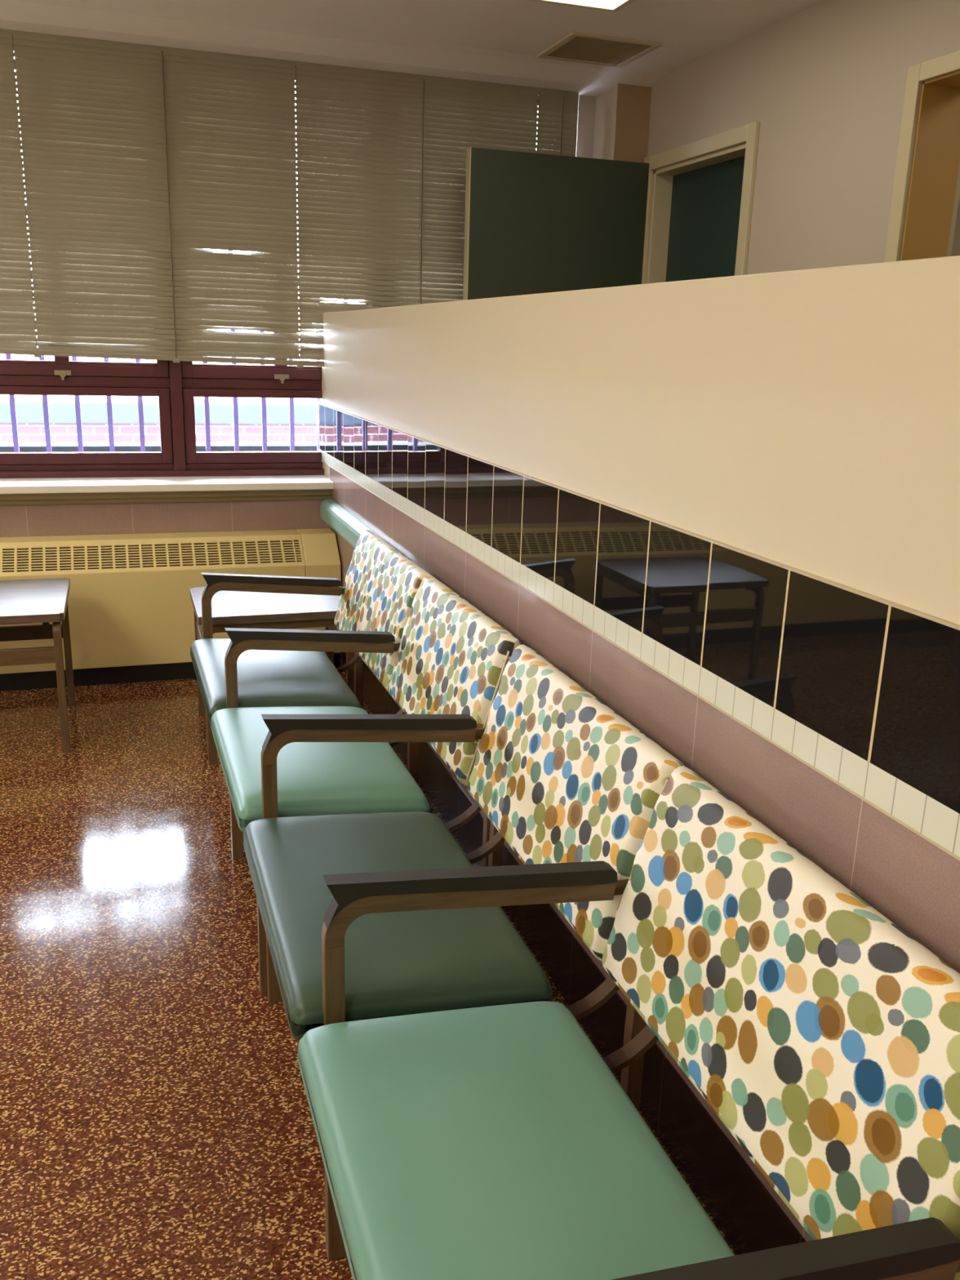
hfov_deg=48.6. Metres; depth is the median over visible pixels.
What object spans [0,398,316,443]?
window
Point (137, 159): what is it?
blind
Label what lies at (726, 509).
wall
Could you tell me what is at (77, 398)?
security grille
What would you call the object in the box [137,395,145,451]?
security grille
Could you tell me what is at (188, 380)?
window
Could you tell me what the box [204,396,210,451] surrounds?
security grille
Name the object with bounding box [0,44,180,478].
window
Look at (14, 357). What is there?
sky
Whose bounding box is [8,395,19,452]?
security grille
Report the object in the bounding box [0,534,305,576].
grille
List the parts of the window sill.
apron moulding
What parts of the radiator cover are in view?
panel, panel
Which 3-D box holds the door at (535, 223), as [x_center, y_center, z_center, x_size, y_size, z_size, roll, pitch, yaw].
[0.507,-0.923,4.426,0.964,2.168,0.889,-4,16,-18]
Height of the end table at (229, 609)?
0.486 m
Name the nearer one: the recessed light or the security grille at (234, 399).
the recessed light
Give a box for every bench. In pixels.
[190,529,522,995]
[243,644,959,1279]
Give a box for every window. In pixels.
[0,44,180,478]
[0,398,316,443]
[168,303,368,476]
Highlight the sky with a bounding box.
[0,353,316,401]
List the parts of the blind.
ladder cord, rail, ladder cord, ladder cord, ladder cord, ladder cord, ladder cord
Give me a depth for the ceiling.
3.91 m
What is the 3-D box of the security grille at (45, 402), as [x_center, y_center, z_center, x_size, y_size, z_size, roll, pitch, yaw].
[-1.843,-0.921,4.531,0.021,0.235,0.022,-4,16,-18]
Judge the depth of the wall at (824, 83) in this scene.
3.54 m
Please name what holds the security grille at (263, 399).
attached to the wall at (613, 124)
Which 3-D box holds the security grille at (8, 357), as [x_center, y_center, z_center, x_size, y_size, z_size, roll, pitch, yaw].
[-1.957,-1.175,4.419,0.020,0.020,0.022,-4,16,-18]
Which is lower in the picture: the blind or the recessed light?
the blind
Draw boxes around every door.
[462,120,759,300]
[884,49,959,262]
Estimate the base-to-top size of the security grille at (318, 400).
0.236 m
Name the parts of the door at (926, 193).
casing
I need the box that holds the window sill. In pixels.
[0,475,333,505]
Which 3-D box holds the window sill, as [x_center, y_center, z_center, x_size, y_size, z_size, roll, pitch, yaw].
[-1.678,-0.612,4.359,4.450,0.080,0.303,-4,16,-18]
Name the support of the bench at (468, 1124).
on the floor
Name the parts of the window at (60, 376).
sash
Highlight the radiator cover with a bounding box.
[0,528,341,691]
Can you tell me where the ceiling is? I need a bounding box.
[0,0,824,96]
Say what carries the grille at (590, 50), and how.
attached to the ceiling vent at (580, 47)
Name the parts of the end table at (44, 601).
cross rail, cross rail, leg, leg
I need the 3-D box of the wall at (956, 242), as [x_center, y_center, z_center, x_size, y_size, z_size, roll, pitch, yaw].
[2.805,-0.299,1.865,1.600,2.475,8.200,-4,16,-18]
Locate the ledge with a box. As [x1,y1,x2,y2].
[0,442,316,452]
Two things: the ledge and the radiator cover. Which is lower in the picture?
the radiator cover
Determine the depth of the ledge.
4.79 m
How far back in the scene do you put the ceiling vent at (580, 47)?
4.09 m
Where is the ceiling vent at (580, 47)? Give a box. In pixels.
[536,31,663,67]
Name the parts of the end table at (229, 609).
cross rail, leg, leg, leg, cross rail, leg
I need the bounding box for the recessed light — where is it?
[527,0,635,12]
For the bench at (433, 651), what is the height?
0.764 m
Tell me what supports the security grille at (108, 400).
attached to the wall at (613, 124)
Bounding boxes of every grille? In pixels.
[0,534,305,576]
[5,354,11,359]
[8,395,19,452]
[41,395,51,452]
[74,395,83,452]
[106,395,115,452]
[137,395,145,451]
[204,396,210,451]
[232,397,239,451]
[261,397,266,451]
[288,398,294,451]
[316,398,320,451]
[546,36,652,64]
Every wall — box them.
[0,83,651,549]
[319,255,959,1254]
[645,0,959,284]
[951,193,959,256]
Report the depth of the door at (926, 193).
3.14 m
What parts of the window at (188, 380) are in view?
sash, sash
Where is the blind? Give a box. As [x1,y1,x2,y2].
[0,28,578,368]
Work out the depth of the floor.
2.19 m
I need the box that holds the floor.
[0,656,737,1279]
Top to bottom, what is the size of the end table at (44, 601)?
0.486 m
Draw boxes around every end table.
[0,577,75,752]
[189,586,354,755]
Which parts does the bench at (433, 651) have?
leg, leg, leg, seat, seat, joint plate, leg, backrest, joint plate, leg, backrest, leg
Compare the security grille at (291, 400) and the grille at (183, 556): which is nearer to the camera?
the grille at (183, 556)

